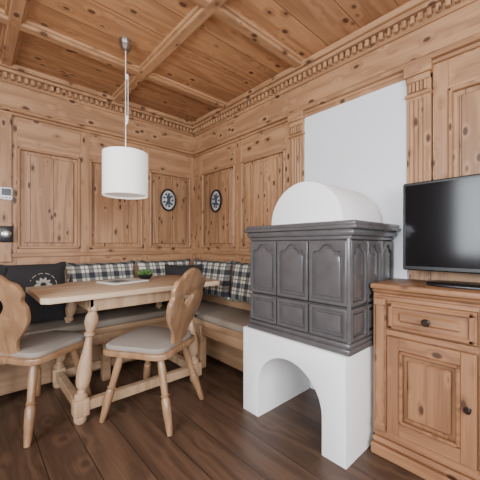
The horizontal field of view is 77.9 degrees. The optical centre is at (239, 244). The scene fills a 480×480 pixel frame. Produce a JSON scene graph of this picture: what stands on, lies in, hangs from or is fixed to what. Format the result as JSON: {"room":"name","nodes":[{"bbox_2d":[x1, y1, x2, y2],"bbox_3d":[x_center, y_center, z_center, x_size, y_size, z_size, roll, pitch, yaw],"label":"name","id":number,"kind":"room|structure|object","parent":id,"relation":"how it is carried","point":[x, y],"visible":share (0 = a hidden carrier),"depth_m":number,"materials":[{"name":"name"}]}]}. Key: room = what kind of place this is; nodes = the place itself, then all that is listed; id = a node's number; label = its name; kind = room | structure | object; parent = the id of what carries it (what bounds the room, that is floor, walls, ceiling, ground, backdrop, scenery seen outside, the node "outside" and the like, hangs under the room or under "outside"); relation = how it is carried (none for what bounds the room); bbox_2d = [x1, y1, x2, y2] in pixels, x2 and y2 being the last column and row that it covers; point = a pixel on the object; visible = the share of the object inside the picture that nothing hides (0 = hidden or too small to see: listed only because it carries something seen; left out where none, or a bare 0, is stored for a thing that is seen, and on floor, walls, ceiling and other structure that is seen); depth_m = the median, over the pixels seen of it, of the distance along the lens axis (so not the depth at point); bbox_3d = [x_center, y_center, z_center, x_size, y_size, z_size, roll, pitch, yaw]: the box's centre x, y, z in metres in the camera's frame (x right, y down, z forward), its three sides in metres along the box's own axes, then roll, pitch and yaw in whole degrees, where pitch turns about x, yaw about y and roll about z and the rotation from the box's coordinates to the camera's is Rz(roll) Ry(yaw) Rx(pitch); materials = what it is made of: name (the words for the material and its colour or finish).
{"room":"traditional dwelling","nodes":[
{"label":"traditional dwelling","id":0,"kind":"room"},
{"bbox_2d":[0,116,193,264],"bbox_3d":[-1.901,-0.140,2.143,3.900,2.380,0.134,0,0,-42],"label":"wall","id":1,"kind":"structure","parent":0,"point":[61,213],"depth_m":2.57,"materials":[{"name":"brown wood"}]},
{"bbox_2d":[0,112,11,262],"bbox_3d":[-1.738,-0.425,2.205,0.075,1.110,0.018,0,0,-42],"label":"trim","id":2,"kind":"structure","parent":1,"relation":"attached to","point":[5,119],"depth_m":2.20,"materials":[{"name":"brown wood"}]},
{"bbox_2d":[0,226,12,241],"bbox_3d":[-1.720,-0.080,2.186,0.083,0.120,0.035,0,0,-42],"label":"light switch","id":3,"kind":"object","parent":1,"relation":"attached to","point":[6,232],"visible":1,"depth_m":2.18,"materials":[{"name":"black plastic"}]},
{"bbox_2d":[0,187,12,199],"bbox_3d":[-1.724,-0.380,2.192,0.072,0.090,0.020,0,0,-42],"label":"thermostat","id":4,"kind":"object","parent":1,"relation":"attached to","point":[6,193],"visible":1,"depth_m":2.19,"materials":[{"name":"white plastic"}]},
{"bbox_2d":[0,60,193,157],"bbox_3d":[-1.837,-1.153,2.072,3.700,0.355,0.125,0,0,-42],"label":"trim","id":5,"kind":"structure","parent":1,"relation":"attached to","point":[27,93],"depth_m":2.55,"materials":[{"name":"brown wood"}]},
{"bbox_2d":[160,189,175,210],"bbox_3d":[-0.749,-0.470,3.106,0.184,0.236,0.018,0,0,-42],"label":"decorative plate","id":6,"kind":"object","parent":1,"relation":"attached to","point":[167,198],"visible":1,"depth_m":3.10,"materials":[{"name":"white ceramic"}]},
{"bbox_2d":[0,0,409,121],"bbox_3d":[-0.435,-1.363,0.526,3.900,0.135,4.500,0,0,-42],"label":"ceiling","id":7,"kind":"structure","parent":0,"point":[187,59],"depth_m":1.92,"materials":[{"name":"brown wood"}]},
{"bbox_2d":[102,36,147,198],"bbox_3d":[-0.744,-0.824,1.933,0.280,1.012,0.280,0,0,-42],"label":"pendant lamp","id":8,"kind":"object","parent":7,"relation":"hanging from","point":[124,169],"visible":1,"depth_m":1.82,"materials":[{"name":"white fabric"}]},
{"bbox_2d":[0,353,424,479],"bbox_3d":[-0.435,1.100,0.526,3.900,0.100,4.500,0,0,-42],"label":"floor","id":9,"kind":"structure","parent":0,"point":[214,437],"depth_m":1.59,"materials":[{"name":"brown wood"}]},
{"bbox_2d":[0,275,91,447],"bbox_3d":[-1.260,0.596,1.792,0.474,0.917,0.532,0,0,13],"label":"dining chair","id":10,"kind":"object","parent":9,"relation":"on","point":[16,348],"visible":0.86,"depth_m":1.61,"materials":[{"name":"brown wood"}]},
{"bbox_2d":[26,275,219,424],"bbox_3d":[-0.844,0.670,2.272,1.240,0.760,0.725,0,0,-42],"label":"dining table","id":11,"kind":"object","parent":9,"relation":"on","point":[92,296],"visible":0.67,"depth_m":1.95,"materials":[{"name":"brown wood"}]},
{"bbox_2d":[96,278,148,284],"bbox_3d":[-0.914,0.283,2.319,0.240,0.010,0.300,0,0,36],"label":"magazine","id":12,"kind":"object","parent":11,"relation":"on","point":[126,280],"visible":1,"depth_m":2.26,"materials":[{"name":"paper"}]},
{"bbox_2d":[137,268,152,278],"bbox_3d":[-0.809,0.244,2.530,0.137,0.089,0.141,0,0,-24],"label":"potted succulent","id":13,"kind":"object","parent":11,"relation":"on","point":[144,273],"visible":1,"depth_m":2.49,"materials":[{"name":"green plant"}]},
{"bbox_2d":[0,259,249,395],"bbox_3d":[-1.005,0.600,1.945,2.562,0.900,1.357,0,0,-42],"label":"bench","id":14,"kind":"object","parent":9,"relation":"on","point":[219,323],"visible":0.2,"depth_m":2.39,"materials":[{"name":"brown wood"}]},
{"bbox_2d":[0,268,5,313],"bbox_3d":[-1.730,0.360,1.849,0.420,0.414,0.154,0,0,-34],"label":"throw pillow","id":15,"kind":"object","parent":14,"relation":"on","point":[2,270],"visible":0.27,"depth_m":1.97,"materials":[{"name":"black fabric"}]},
{"bbox_2d":[0,262,65,322],"bbox_3d":[-1.476,0.345,2.120,0.157,0.433,0.442,0,0,42],"label":"throw pillow","id":16,"kind":"object","parent":14,"relation":"on","point":[25,276],"visible":0.56,"depth_m":2.11,"materials":[{"name":"black fabric"}]},
{"bbox_2d":[66,259,251,305],"bbox_3d":[-0.980,0.325,1.951,2.448,0.358,1.313,0,0,-42],"label":"cushions","id":17,"kind":"object","parent":14,"relation":"on","point":[216,270],"visible":0.37,"depth_m":2.65,"materials":[{"name":"fabric"}]},
{"bbox_2d":[163,264,202,302],"bbox_3d":[-0.559,0.375,2.911,0.380,0.372,0.148,0,0,0],"label":"throw pillow","id":18,"kind":"object","parent":14,"relation":"on","point":[169,269],"visible":0.25,"depth_m":2.90,"materials":[{"name":"black fabric"}]},
{"bbox_2d":[99,267,204,436],"bbox_3d":[-0.522,0.596,1.896,0.532,0.917,0.474,0,0,18],"label":"dining chair","id":19,"kind":"object","parent":9,"relation":"on","point":[147,343],"visible":0.98,"depth_m":1.77,"materials":[{"name":"brown wood"}]},
{"bbox_2d":[243,181,400,468],"bbox_3d":[0.477,0.348,1.811,0.551,1.404,0.756,0,0,-42],"label":"stove","id":20,"kind":"object","parent":9,"relation":"on","point":[313,269],"visible":0.91,"depth_m":1.56,"materials":[{"name":"white paint"}]},
{"bbox_2d":[370,278,479,479],"bbox_3d":[1.104,0.621,1.261,0.352,0.858,0.962,0,0,-42],"label":"sideboard","id":21,"kind":"object","parent":9,"relation":"on","point":[426,338],"visible":1,"depth_m":1.34,"materials":[{"name":"brown wood"}]},
{"bbox_2d":[403,174,479,290],"bbox_3d":[1.133,-0.064,1.267,0.222,0.511,0.810,0,0,-42],"label":"television","id":22,"kind":"object","parent":21,"relation":"on","point":[441,217],"visible":1,"depth_m":1.42,"materials":[{"name":"black plastic"}]},
{"bbox_2d":[194,47,479,388],"bbox_3d":[0.993,-0.140,1.754,0.134,2.380,4.400,0,0,-42],"label":"wall","id":23,"kind":"structure","parent":0,"point":[358,142],"depth_m":1.95,"materials":[{"name":"brown wood"}]},
{"bbox_2d":[210,189,221,211],"bbox_3d":[-0.247,-0.450,3.031,0.018,0.236,0.184,0,0,-42],"label":"decorative plate","id":24,"kind":"object","parent":23,"relation":"attached to","point":[216,198],"visible":1,"depth_m":3.02,"materials":[{"name":"white ceramic"}]},
{"bbox_2d":[287,110,305,186],"bbox_3d":[0.438,-0.435,2.266,0.070,1.130,0.145,0,0,-42],"label":"trim","id":25,"kind":"structure","parent":23,"relation":"attached to","point":[296,121],"depth_m":2.24,"materials":[{"name":"brown wood"}]},
{"bbox_2d":[192,0,479,157],"bbox_3d":[0.889,-1.153,1.727,0.125,0.355,4.300,0,0,-42],"label":"trim","id":26,"kind":"structure","parent":23,"relation":"attached to","point":[377,53],"depth_m":1.92,"materials":[{"name":"brown wood"}]},
{"bbox_2d":[403,59,433,183],"bbox_3d":[0.993,-0.435,1.653,0.070,1.130,0.140,0,0,-42],"label":"trim","id":27,"kind":"structure","parent":23,"relation":"attached to","point":[418,77],"depth_m":1.63,"materials":[{"name":"brown wood"}]}
]}

